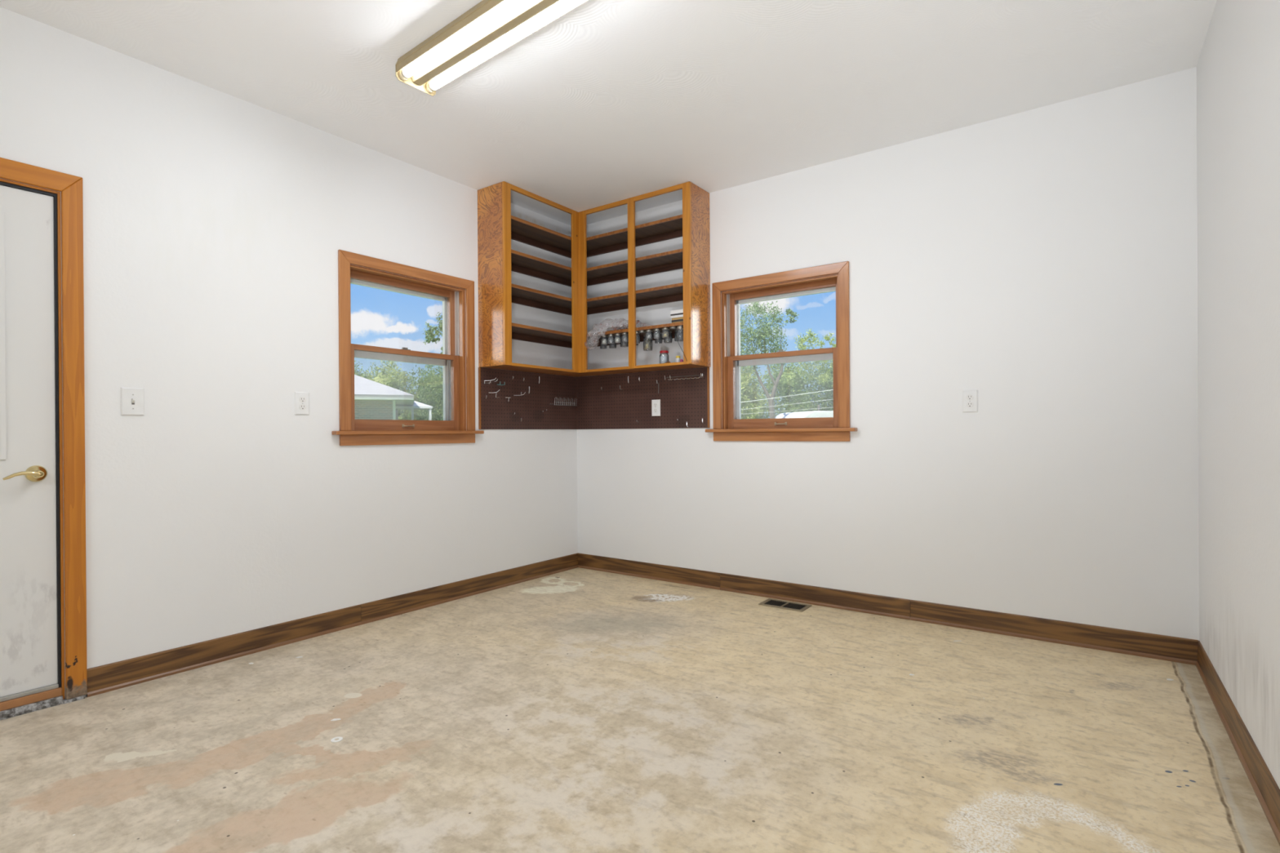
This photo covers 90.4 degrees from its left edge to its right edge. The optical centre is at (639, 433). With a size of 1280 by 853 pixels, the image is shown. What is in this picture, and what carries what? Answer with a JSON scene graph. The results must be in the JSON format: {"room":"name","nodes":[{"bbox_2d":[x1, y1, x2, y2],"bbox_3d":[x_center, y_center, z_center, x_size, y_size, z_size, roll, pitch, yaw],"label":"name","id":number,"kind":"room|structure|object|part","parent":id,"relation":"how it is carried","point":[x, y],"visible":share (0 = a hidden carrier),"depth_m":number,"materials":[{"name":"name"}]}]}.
{"room":"empty workshop room","nodes":[
{"label":"empty workshop room","id":0,"kind":"room"},
{"bbox_2d":[0,6,577,698],"bbox_3d":[-2.634,-0.269,2.264,0.170,2.700,7.370,0,0,36],"label":"wall","id":1,"kind":"structure","parent":0,"point":[216,223],"depth_m":3.09,"materials":[{"name":"paint"}]},
{"bbox_2d":[0,157,87,720],"bbox_3d":[-2.649,0.019,2.194,0.225,2.123,1.102,0,0,36],"label":"door","id":2,"kind":"structure","parent":1,"relation":"in","point":[34,629],"depth_m":2.51,"materials":[{"name":"wood"}]},
{"bbox_3d":[-2.611,-0.372,2.167,0.013,0.945,0.642,0,0,36],"label":"panel moulding","id":3,"kind":"part","parent":2,"relation":"part of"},
{"bbox_3d":[-2.356,0.158,2.425,0.023,0.032,0.108,0,0,36],"label":"lever","id":4,"kind":"part","parent":2,"relation":"part of","materials":[{"name":"gold metal"}]},
{"bbox_3d":[-2.602,-1.005,2.152,0.018,0.075,1.100,0,0,36],"label":"head casing","id":5,"kind":"part","parent":2,"relation":"part of","materials":[{"name":"brown wood"}]},
{"bbox_3d":[-2.291,0.011,2.575,0.018,2.110,0.065,0,0,36],"label":"casing","id":6,"kind":"part","parent":2,"relation":"part of","materials":[{"name":"brown wood"}]},
{"bbox_2d":[120,387,144,415],"bbox_3d":[-2.178,-0.139,2.733,0.017,0.118,0.080,0,0,36],"label":"light switch","id":7,"kind":"object","parent":1,"relation":"attached to","point":[132,399],"visible":1,"depth_m":2.73,"materials":[{"name":"paint"}]},
{"bbox_2d":[294,391,309,414],"bbox_3d":[-1.760,-0.159,3.316,0.009,0.118,0.074,0,0,36],"label":"wall outlet","id":8,"kind":"object","parent":1,"relation":"attached to","point":[301,398],"visible":1,"depth_m":3.31,"materials":[{"name":"paint"}]},
{"bbox_2d":[298,396,306,402],"bbox_3d":[-1.758,-0.178,3.314,0.003,0.028,0.034,0,0,36],"label":"receptacle","id":9,"kind":"object","parent":8,"relation":"attached to","point":[301,399],"depth_m":3.31,"materials":[{"name":"white plastic"}]},
{"bbox_2d":[299,404,306,409],"bbox_3d":[-1.758,-0.139,3.314,0.003,0.028,0.034,0,0,36],"label":"receptacle","id":10,"kind":"object","parent":8,"relation":"attached to","point":[302,406],"depth_m":3.31,"materials":[{"name":"white plastic"}]},
{"bbox_2d":[86,552,577,697],"bbox_3d":[-1.377,1.013,3.832,0.015,0.112,3.030,0,0,36],"label":"baseboard","id":11,"kind":"structure","parent":1,"relation":"attached to","point":[108,677],"depth_m":3.28,"materials":[{"name":"brown wood"}]},
{"bbox_2d":[331,249,484,445],"bbox_3d":[-1.426,-0.473,3.888,0.222,1.072,1.010,0,0,36],"label":"window","id":12,"kind":"structure","parent":1,"relation":"in","point":[457,359],"depth_m":3.92,"materials":[{"name":"brown wood"}]},
{"bbox_3d":[-1.625,-0.511,3.499,0.017,0.990,0.062,0,0,36],"label":"casing","id":13,"kind":"part","parent":12,"relation":"part of","materials":[{"name":"brown wood"}]},
{"bbox_3d":[-1.467,-0.919,3.914,0.032,0.044,0.696,0,0,36],"label":"rail","id":14,"kind":"part","parent":12,"relation":"part of","materials":[{"name":"brown wood"}]},
{"bbox_3d":[-1.496,-0.475,3.939,0.039,0.944,0.800,0,0,36],"label":"storm frame","id":15,"kind":"part","parent":12,"relation":"part of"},
{"bbox_3d":[-1.433,-0.497,3.893,0.034,0.031,0.684,0,0,36],"label":"rail","id":16,"kind":"part","parent":12,"relation":"part of","materials":[{"name":"brown wood"}]},
{"bbox_3d":[-1.430,-0.051,3.893,0.034,0.066,0.684,0,0,36],"label":"rail","id":17,"kind":"part","parent":12,"relation":"part of","materials":[{"name":"brown wood"}]},
{"bbox_3d":[-1.431,-0.265,3.893,0.034,0.494,0.788,0,0,36],"label":"sash","id":18,"kind":"part","parent":12,"relation":"part of","materials":[{"name":"brown wood"}]},
{"bbox_3d":[-1.375,-0.978,3.847,0.017,0.062,0.921,0,0,36],"label":"head casing","id":19,"kind":"part","parent":12,"relation":"part of","materials":[{"name":"brown wood"}]},
{"bbox_3d":[-1.466,-0.713,3.915,0.032,0.455,0.788,0,0,36],"label":"sash","id":20,"kind":"part","parent":12,"relation":"part of","materials":[{"name":"brown wood"}]},
{"bbox_3d":[-1.119,-0.516,4.197,0.017,0.990,0.062,0,0,36],"label":"casing","id":21,"kind":"part","parent":12,"relation":"part of","materials":[{"name":"brown wood"}]},
{"bbox_2d":[478,367,577,429],"bbox_3d":[-0.788,-0.241,4.656,0.013,0.415,0.989,0,0,36],"label":"pegboard","id":22,"kind":"object","parent":1,"relation":"attached to","point":[494,413],"visible":1,"depth_m":4.60,"materials":[{"name":"brown wood"}]},
{"bbox_2d":[551,397,576,405],"bbox_3d":[-0.586,-0.248,4.893,0.046,0.062,0.260,0,0,36],"label":"wire rack","id":23,"kind":"object","parent":22,"relation":"attached to","point":[568,402],"visible":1,"depth_m":4.89,"materials":[{"name":"metal"}]},
{"bbox_3d":[-0.587,-0.229,4.893,0.040,0.024,0.260,0,0,36],"label":"rail","id":24,"kind":"part","parent":23,"relation":"part of","materials":[{"name":"metal"}]},
{"bbox_2d":[0,0,1217,226],"bbox_3d":[-1.033,-1.728,0.989,5.070,0.200,8.340,0,0,36],"label":"ceiling","id":25,"kind":"structure","parent":0,"point":[608,101],"depth_m":2.88,"materials":[{"name":"white paint"}]},
{"bbox_2d":[395,0,587,96],"bbox_3d":[-0.514,-1.588,2.446,1.246,0.092,0.199,0,0,39],"label":"fluorescent fixture","id":26,"kind":"object","parent":25,"relation":"attached to","point":[490,27],"visible":1,"depth_m":2.53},
{"bbox_2d":[399,68,407,80],"bbox_3d":[-1.032,-1.569,2.778,0.014,0.046,0.040,0,0,39],"label":"socket","id":27,"kind":"object","parent":26,"relation":"attached to","point":[402,76],"depth_m":2.76,"materials":[{"name":"white plastic"}]},
{"bbox_3d":[-0.998,-1.586,2.835,0.004,0.092,0.198,0,0,39],"label":"plate","id":28,"kind":"part","parent":26,"relation":"part of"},
{"bbox_2d":[426,81,434,93],"bbox_3d":[-0.950,-1.570,2.881,0.014,0.046,0.040,0,0,39],"label":"socket","id":29,"kind":"object","parent":26,"relation":"attached to","point":[428,89],"depth_m":2.87,"materials":[{"name":"white plastic"}]},
{"bbox_2d":[0,567,1279,852],"bbox_3d":[-1.014,1.147,0.995,4.270,0.150,7.540,0,0,36],"label":"floor","id":30,"kind":"structure","parent":0,"point":[576,710],"depth_m":2.19,"materials":[{"name":"concrete"}]},
{"bbox_2d":[330,736,342,742],"bbox_3d":[-1.060,1.069,2.223,0.038,0.002,0.038,0,0,36],"label":"washer","id":31,"kind":"object","parent":30,"relation":"on","point":[333,740],"visible":1,"depth_m":2.22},
{"bbox_2d":[758,598,812,612],"bbox_3d":[0.891,1.050,3.905,0.282,0.006,0.160,0,0,36],"label":"floor vent","id":32,"kind":"object","parent":30,"relation":"in","point":[776,603],"visible":1,"depth_m":3.90,"materials":[{"name":"black metal"}]},
{"bbox_2d":[577,66,1199,640],"bbox_3d":[1.139,-0.299,3.976,3.932,2.700,0.170,0,0,36],"label":"wall","id":33,"kind":"structure","parent":0,"point":[1042,262],"depth_m":3.39,"materials":[{"name":"white paint"}]},
{"bbox_2d":[477,181,711,377],"bbox_3d":[-0.303,-1.045,4.302,1.220,1.186,0.985,0,0,36],"label":"upper cabinet","id":34,"kind":"object","parent":33,"relation":"attached to","point":[496,226],"visible":1,"depth_m":4.38,"materials":[{"name":"brown wood"}]},
{"bbox_3d":[-0.984,-1.040,4.198,0.240,1.186,0.018,0,0,36],"label":"panel","id":35,"kind":"part","parent":34,"relation":"part of","materials":[{"name":"brown wood"}]},
{"bbox_3d":[-0.675,-1.620,4.406,0.018,0.030,0.603,0,0,36],"label":"rail","id":36,"kind":"part","parent":34,"relation":"part of","materials":[{"name":"brown wood"}]},
{"bbox_3d":[-0.668,-0.458,4.408,0.018,0.018,0.603,0,0,36],"label":"rail","id":37,"kind":"part","parent":34,"relation":"part of","materials":[{"name":"brown wood"}]},
{"bbox_3d":[-0.301,-0.460,4.316,1.202,0.016,0.967,0,0,36],"label":"panel","id":38,"kind":"part","parent":34,"relation":"part of","materials":[{"name":"brown wood"}]},
{"bbox_2d":[511,252,682,280],"bbox_3d":[-0.306,-1.210,4.314,1.202,0.019,0.967,0,0,36],"label":"shelf","id":39,"kind":"object","parent":34,"relation":"attached to","point":[519,260],"depth_m":4.57,"materials":[{"name":"brown wood"}]},
{"bbox_2d":[511,217,682,252],"bbox_3d":[-0.308,-1.435,4.314,1.202,0.019,0.967,0,0,36],"label":"shelf","id":40,"kind":"object","parent":34,"relation":"attached to","point":[521,228],"depth_m":4.56,"materials":[{"name":"brown wood"}]},
{"bbox_2d":[511,285,683,309],"bbox_3d":[-0.305,-0.985,4.315,1.202,0.019,0.967,0,0,36],"label":"shelf","id":41,"kind":"object","parent":34,"relation":"attached to","point":[519,293],"depth_m":4.57,"materials":[{"name":"brown wood"}]},
{"bbox_2d":[511,324,683,342],"bbox_3d":[-0.303,-0.727,4.315,1.202,0.019,0.967,0,0,36],"label":"shelf","id":42,"kind":"object","parent":34,"relation":"attached to","point":[518,331],"depth_m":4.56,"materials":[{"name":"brown wood"}]},
{"bbox_2d":[600,337,606,349],"bbox_3d":[-0.276,-0.678,4.784,0.051,0.080,0.051,0,0,36],"label":"glass jar","id":43,"kind":"object","parent":34,"relation":"hanging from","point":[602,346],"visible":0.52,"depth_m":4.77,"materials":[{"name":"glass"}]},
{"bbox_2d":[600,335,608,344],"bbox_3d":[-0.260,-0.686,4.652,0.051,0.064,0.051,0,0,36],"label":"glass jar","id":44,"kind":"object","parent":34,"relation":"hanging from","point":[603,341],"visible":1,"depth_m":4.64,"materials":[{"name":"glass"}]},
{"bbox_3d":[-0.240,-1.623,4.552,0.390,0.030,0.018,0,0,36],"label":"rail","id":45,"kind":"part","parent":34,"relation":"part of","materials":[{"name":"brown wood"}]},
{"bbox_3d":[-0.232,-0.462,4.554,0.390,0.018,0.018,0,0,36],"label":"rail","id":46,"kind":"part","parent":34,"relation":"part of","materials":[{"name":"brown wood"}]},
{"bbox_2d":[607,334,614,343],"bbox_3d":[-0.210,-0.686,4.615,0.051,0.064,0.051,0,0,36],"label":"glass jar","id":47,"kind":"object","parent":34,"relation":"hanging from","point":[610,340],"visible":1,"depth_m":4.60,"materials":[{"name":"glass"}]},
{"bbox_2d":[608,337,616,348],"bbox_3d":[-0.203,-0.677,4.731,0.056,0.083,0.056,0,0,36],"label":"glass jar","id":48,"kind":"object","parent":34,"relation":"hanging from","point":[611,345],"visible":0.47,"depth_m":4.72,"materials":[{"name":"glass"}]},
{"bbox_2d":[584,318,648,350],"bbox_3d":[-0.137,-0.721,4.555,0.534,0.229,0.160,0,0,15],"label":"plastic bag","id":49,"kind":"object","parent":34,"relation":"on","point":[600,334],"visible":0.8,"depth_m":4.58,"materials":[{"name":"clear plastic"}]},
{"bbox_2d":[606,324,639,331],"bbox_3d":[-0.120,-0.757,4.595,0.230,0.030,0.100,0,0,36],"label":"metal pan","id":50,"kind":"object","parent":49,"relation":"in","point":[608,329],"visible":0.39,"depth_m":4.56,"materials":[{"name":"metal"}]},
{"bbox_2d":[614,333,621,342],"bbox_3d":[-0.159,-0.687,4.579,0.051,0.064,0.051,0,0,36],"label":"glass jar","id":51,"kind":"object","parent":34,"relation":"hanging from","point":[617,340],"visible":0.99,"depth_m":4.56,"materials":[{"name":"glass"}]},
{"bbox_2d":[620,335,628,347],"bbox_3d":[-0.116,-0.677,4.668,0.059,0.083,0.059,0,0,36],"label":"glass jar","id":52,"kind":"object","parent":34,"relation":"hanging from","point":[623,344],"visible":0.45,"depth_m":4.65,"materials":[{"name":"glass"}]},
{"bbox_2d":[621,333,628,342],"bbox_3d":[-0.106,-0.687,4.540,0.051,0.064,0.051,0,0,36],"label":"glass jar","id":53,"kind":"object","parent":34,"relation":"hanging from","point":[624,339],"visible":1,"depth_m":4.53,"materials":[{"name":"glass"}]},
{"bbox_2d":[635,331,639,343],"bbox_3d":[-0.025,-0.678,4.482,0.051,0.083,0.051,0,0,36],"label":"glass jar","id":54,"kind":"object","parent":34,"relation":"hanging from","point":[637,339],"visible":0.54,"depth_m":4.46,"materials":[{"name":"glass"}]},
{"bbox_2d":[643,332,652,351],"bbox_3d":[0.056,-0.656,4.544,0.066,0.128,0.066,0,0,36],"label":"glass jar","id":55,"kind":"object","parent":34,"relation":"hanging from","point":[647,344],"visible":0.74,"depth_m":4.53,"materials":[{"name":"clear glass"}]},
{"bbox_2d":[645,329,653,339],"bbox_3d":[0.064,-0.688,4.417,0.051,0.064,0.051,0,0,36],"label":"glass jar","id":56,"kind":"object","parent":34,"relation":"hanging from","point":[648,336],"visible":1,"depth_m":4.40,"materials":[{"name":"glass"}]},
{"bbox_2d":[653,328,661,338],"bbox_3d":[0.118,-0.688,4.378,0.051,0.064,0.051,0,0,36],"label":"glass jar","id":57,"kind":"object","parent":34,"relation":"hanging from","point":[656,335],"visible":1,"depth_m":4.37,"materials":[{"name":"glass"}]},
{"bbox_3d":[0.122,-1.625,4.290,0.396,0.030,0.018,0,0,36],"label":"rail","id":58,"kind":"part","parent":34,"relation":"part of","materials":[{"name":"brown wood"}]},
{"bbox_2d":[654,331,662,343],"bbox_3d":[0.131,-0.679,4.490,0.054,0.083,0.054,0,0,36],"label":"glass jar","id":59,"kind":"object","parent":34,"relation":"hanging from","point":[656,340],"visible":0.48,"depth_m":4.47,"materials":[{"name":"glass"}]},
{"bbox_3d":[0.130,-0.463,4.292,0.396,0.018,0.018,0,0,36],"label":"rail","id":60,"kind":"part","parent":34,"relation":"part of","materials":[{"name":"brown wood"}]},
{"bbox_2d":[659,350,669,364],"bbox_3d":[0.167,-0.522,4.388,0.066,0.101,0.065,0,0,36],"label":"lid jar","id":61,"kind":"object","parent":34,"relation":"on","point":[663,359],"visible":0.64,"depth_m":4.37,"materials":[{"name":"clear glass"}]},
{"bbox_3d":[0.167,-0.564,4.388,0.060,0.017,0.059,0,0,36],"label":"lid","id":62,"kind":"part","parent":61,"relation":"part of","materials":[{"name":"red metal"}]},
{"bbox_2d":[661,327,670,338],"bbox_3d":[0.175,-0.687,4.336,0.056,0.067,0.056,0,0,36],"label":"glass jar","id":63,"kind":"object","parent":34,"relation":"hanging from","point":[665,335],"visible":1,"depth_m":4.32,"materials":[{"name":"glass"}]},
{"bbox_2d":[663,329,672,343],"bbox_3d":[0.196,-0.677,4.443,0.059,0.086,0.059,0,0,36],"label":"glass jar","id":64,"kind":"object","parent":34,"relation":"hanging from","point":[668,340],"visible":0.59,"depth_m":4.43,"materials":[{"name":"glass"}]},
{"bbox_2d":[671,316,683,323],"bbox_3d":[0.309,-0.761,4.296,0.150,0.040,0.122,0,0,36],"label":"carton","id":65,"kind":"object","parent":34,"relation":"on","point":[675,319],"visible":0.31,"depth_m":4.26,"materials":[{"name":"brown cardboard"}]},
{"bbox_2d":[670,309,683,318],"bbox_3d":[0.305,-0.806,4.295,0.154,0.050,0.127,0,0,36],"label":"carton","id":66,"kind":"object","parent":65,"relation":"on","point":[674,313],"visible":0.38,"depth_m":4.26,"materials":[{"name":"white cardboard"}]},
{"bbox_2d":[674,328,681,342],"bbox_3d":[0.265,-0.679,4.393,0.054,0.083,0.054,0,0,36],"label":"glass jar","id":67,"kind":"object","parent":34,"relation":"hanging from","point":[675,330],"visible":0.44,"depth_m":4.38,"materials":[{"name":"glass"}]},
{"bbox_2d":[675,355,680,362],"bbox_3d":[0.259,-0.500,4.321,0.033,0.057,0.032,0,0,36],"label":"bottle","id":68,"kind":"object","parent":34,"relation":"on","point":[677,357],"visible":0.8,"depth_m":4.31,"materials":[{"name":"white plastic"}]},
{"bbox_2d":[676,325,683,342],"bbox_3d":[0.274,-0.670,4.265,0.059,0.102,0.059,0,0,36],"label":"glass jar","id":69,"kind":"object","parent":34,"relation":"hanging from","point":[679,335],"visible":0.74,"depth_m":4.25,"materials":[{"name":"glass"}]},
{"bbox_3d":[0.274,-0.711,4.265,0.055,0.019,0.055,0,0,36],"label":"lid","id":70,"kind":"part","parent":69,"relation":"part of","materials":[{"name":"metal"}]},
{"bbox_3d":[0.402,-1.049,4.251,0.018,1.186,0.240,0,0,36],"label":"panel","id":71,"kind":"part","parent":34,"relation":"part of","materials":[{"name":"brown wood"}]},
{"bbox_2d":[577,367,710,429],"bbox_3d":[-0.013,-0.246,4.697,1.202,0.415,0.013,0,0,36],"label":"pegboard","id":72,"kind":"object","parent":33,"relation":"attached to","point":[688,400],"visible":1,"depth_m":4.66,"materials":[{"name":"brown wood"}]},
{"bbox_2d":[651,399,660,416],"bbox_3d":[0.115,-0.188,4.598,0.074,0.118,0.009,0,0,36],"label":"wall outlet","id":73,"kind":"object","parent":72,"relation":"attached to","point":[655,404],"visible":1,"depth_m":4.59,"materials":[{"name":"paint"}]},
{"bbox_2d":[664,373,704,380],"bbox_3d":[0.307,-0.398,4.441,0.310,0.033,0.037,0,0,36],"label":"wire rack","id":74,"kind":"object","parent":72,"relation":"attached to","point":[700,373],"visible":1,"depth_m":4.45,"materials":[{"name":"metal"}]},
{"bbox_3d":[0.316,-0.404,4.453,0.310,0.004,0.004,0,0,36],"label":"rail","id":75,"kind":"part","parent":74,"relation":"part of","materials":[{"name":"metal"}]},
{"bbox_2d":[705,261,857,441],"bbox_3d":[0.911,-0.489,4.107,1.010,1.072,0.222,0,0,36],"label":"window","id":76,"kind":"structure","parent":33,"relation":"in","point":[727,360],"depth_m":4.13,"materials":[{"name":"brown wood"}]},
{"bbox_3d":[0.522,-0.527,4.306,0.062,0.990,0.017,0,0,36],"label":"casing","id":77,"kind":"part","parent":76,"relation":"part of","materials":[{"name":"brown wood"}]},
{"bbox_3d":[0.868,-0.994,4.052,0.921,0.062,0.017,0,0,36],"label":"head casing","id":78,"kind":"part","parent":76,"relation":"part of","materials":[{"name":"brown wood"}]},
{"bbox_3d":[0.917,-0.281,4.114,0.788,0.494,0.034,0,0,36],"label":"sash","id":79,"kind":"part","parent":76,"relation":"part of","materials":[{"name":"brown wood"}]},
{"bbox_3d":[0.915,-0.513,4.114,0.684,0.031,0.034,0,0,36],"label":"rail","id":80,"kind":"part","parent":76,"relation":"part of","materials":[{"name":"brown wood"}]},
{"bbox_3d":[0.918,-0.067,4.115,0.684,0.066,0.034,0,0,36],"label":"rail","id":81,"kind":"part","parent":76,"relation":"part of","materials":[{"name":"brown wood"}]},
{"bbox_3d":[0.937,-0.730,4.145,0.788,0.455,0.032,0,0,36],"label":"sash","id":82,"kind":"part","parent":76,"relation":"part of","materials":[{"name":"brown wood"}]},
{"bbox_3d":[0.935,-0.936,4.145,0.696,0.044,0.032,0,0,36],"label":"rail","id":83,"kind":"part","parent":76,"relation":"part of","materials":[{"name":"brown wood"}]},
{"bbox_3d":[0.962,-0.492,4.178,0.800,0.944,0.039,0,0,36],"label":"storm frame","id":84,"kind":"part","parent":76,"relation":"part of","materials":[{"name":"white metal"}]},
{"bbox_3d":[1.220,-0.530,3.800,0.062,0.990,0.017,0,0,36],"label":"casing","id":85,"kind":"part","parent":76,"relation":"part of","materials":[{"name":"brown wood"}]},
{"bbox_2d":[577,553,1198,665],"bbox_3d":[1.013,0.996,3.962,3.722,0.112,0.015,0,0,36],"label":"baseboard","id":86,"kind":"structure","parent":33,"relation":"attached to","point":[1163,647],"depth_m":3.53,"materials":[{"name":"brown wood"}]},
{"bbox_2d":[962,390,977,412],"bbox_3d":[1.769,-0.176,3.410,0.074,0.118,0.009,0,0,36],"label":"wall outlet","id":87,"kind":"object","parent":33,"relation":"attached to","point":[970,397],"visible":1,"depth_m":3.41,"materials":[{"name":"paint"}]},
{"bbox_2d":[966,395,973,399],"bbox_3d":[1.767,-0.195,3.408,0.034,0.028,0.003,0,0,36],"label":"receptacle","id":88,"kind":"object","parent":87,"relation":"attached to","point":[968,397],"depth_m":3.41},
{"bbox_2d":[966,402,973,407],"bbox_3d":[1.768,-0.156,3.408,0.034,0.028,0.003,0,0,36],"label":"receptacle","id":89,"kind":"object","parent":87,"relation":"attached to","point":[968,404],"depth_m":3.41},
{"bbox_2d":[1196,0,1279,789],"bbox_3d":[0.534,-0.285,-0.136,0.200,2.700,7.204,0,0,35],"label":"wall","id":90,"kind":"structure","parent":0,"point":[1238,64],"depth_m":2.06,"materials":[{"name":"paint"}]},
{"bbox_2d":[1195,640,1279,845],"bbox_3d":[1.315,1.000,1.155,0.015,0.112,4.194,0,0,35],"label":"baseboard","id":91,"kind":"structure","parent":90,"relation":"attached to","point":[1266,789],"depth_m":2.02,"materials":[{"name":"brown wood"}]},
{"label":"outside","id":92,"kind":"structure","parent":0,"visible":0},
{"bbox_3d":[4.958,1.251,38.159,210.000,0.100,180.000,0,0,36],"label":"lawn","id":93,"kind":"structure","parent":92,"visible":0},
{"bbox_2d":[354,360,368,378],"bbox_3d":[-19.035,-1.770,40.273,6.093,6.365,4.837,0,0,15],"label":"tree","id":94,"kind":"object","parent":93,"relation":"on","point":[355,365],"visible":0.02,"depth_m":40.16,"materials":[{"name":"green plant"}]},
{"bbox_2d":[354,374,413,419],"bbox_3d":[-16.218,-1.083,27.703,12.020,4.900,10.000,0,0,-20],"label":"house","id":95,"kind":"structure","parent":93,"relation":"on","point":[373,400],"depth_m":25.16,"materials":[{"name":"white"}]},
{"bbox_2d":[355,360,426,420],"bbox_3d":[-16.149,-1.819,40.479,5.545,6.424,4.306,0,0,-27],"label":"tree","id":96,"kind":"object","parent":93,"relation":"on","point":[388,380],"visible":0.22,"depth_m":40.07,"materials":[{"name":"green plant"}]},
{"bbox_2d":[395,400,432,420],"bbox_3d":[-10.889,-0.149,30.146,1.980,2.950,2.000,0,0,-20],"label":"porch","id":97,"kind":"object","parent":93,"relation":"on","point":[417,406],"visible":0.28,"depth_m":29.47,"materials":[{"name":"white"}]},
{"bbox_3d":[-10.483,0.070,29.335,0.100,2.510,0.100,0,0,-20],"label":"post","id":98,"kind":"part","parent":97,"relation":"part of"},
{"bbox_3d":[-9.748,0.064,29.596,0.100,2.510,0.100,0,0,-20],"label":"post","id":99,"kind":"part","parent":97,"relation":"part of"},
{"bbox_2d":[397,364,443,420],"bbox_3d":[-12.973,-1.599,40.342,5.222,5.942,4.674,0,0,-16],"label":"tree","id":100,"kind":"object","parent":93,"relation":"on","point":[432,385],"visible":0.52,"depth_m":39.53,"materials":[{"name":"green plant"}]},
{"bbox_2d":[422,311,442,354],"bbox_3d":[-6.457,-1.498,21.813,1.846,5.724,1.194,0,0,4],"label":"tree","id":101,"kind":"object","parent":93,"relation":"on","point":[429,332],"visible":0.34,"depth_m":21.54,"materials":[{"name":"green plant"}]},
{"bbox_2d":[740,365,782,418],"bbox_3d":[7.015,-2.014,41.567,4.923,6.497,4.400,0,0,2],"label":"tree","id":102,"kind":"object","parent":93,"relation":"on","point":[751,393],"visible":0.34,"depth_m":40.93,"materials":[{"name":"green plant"}]},
{"bbox_2d":[740,301,799,418],"bbox_3d":[5.577,-2.647,30.056,3.030,7.832,2.916,0,0,-38],"label":"tree","id":103,"kind":"object","parent":93,"relation":"on","point":[766,331],"visible":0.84,"depth_m":29.80,"materials":[{"name":"green leaf"},{"name":"bark"}]},
{"bbox_2d":[758,362,833,416],"bbox_3d":[9.921,-2.054,41.557,5.329,6.538,4.364,0,0,-17],"label":"tree","id":104,"kind":"object","parent":93,"relation":"on","point":[789,384],"visible":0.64,"depth_m":40.84,"materials":[{"name":"green plant"}]},
{"bbox_2d":[775,410,833,418],"bbox_3d":[8.998,0.054,31.309,4.139,2.270,2.800,0,0,-20],"label":"shed","id":105,"kind":"object","parent":93,"relation":"on","point":[815,414],"visible":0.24,"depth_m":29.79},
{"bbox_2d":[793,328,835,410],"bbox_3d":[9.505,-2.041,32.125,3.416,6.558,1.826,0,0,9],"label":"tree","id":106,"kind":"object","parent":93,"relation":"on","point":[806,366],"visible":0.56,"depth_m":32.13,"materials":[{"name":"green plant"}]},
{"bbox_2d":[800,360,833,410],"bbox_3d":[12.962,-2.027,41.634,4.699,6.442,4.436,0,0,33],"label":"tree","id":107,"kind":"object","parent":93,"relation":"on","point":[828,385],"visible":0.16,"depth_m":40.94,"materials":[{"name":"green plant"}]},
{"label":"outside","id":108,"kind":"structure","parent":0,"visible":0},
{"bbox_2d":[742,389,833,402],"bbox_3d":[5.901,-1.555,25.417,9.313,1.250,0.026,0,0,0],"label":"power line","id":109,"kind":"object","parent":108,"point":[830,389],"visible":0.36,"depth_m":25.41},
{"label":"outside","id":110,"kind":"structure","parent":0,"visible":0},
{"bbox_2d":[742,399,832,409],"bbox_3d":[5.903,-1.220,25.418,9.311,1.004,0.015,0,0,0],"label":"power line","id":111,"kind":"object","parent":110,"point":[829,399],"visible":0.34,"depth_m":25.41,"materials":[{"name":"grey"}]},
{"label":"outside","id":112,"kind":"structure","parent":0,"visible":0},
{"bbox_2d":[748,407,830,413],"bbox_3d":[5.905,-0.970,25.418,9.310,0.638,0.013,0,0,0],"label":"power line","id":113,"kind":"object","parent":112,"point":[826,407],"visible":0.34,"depth_m":25.41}
]}

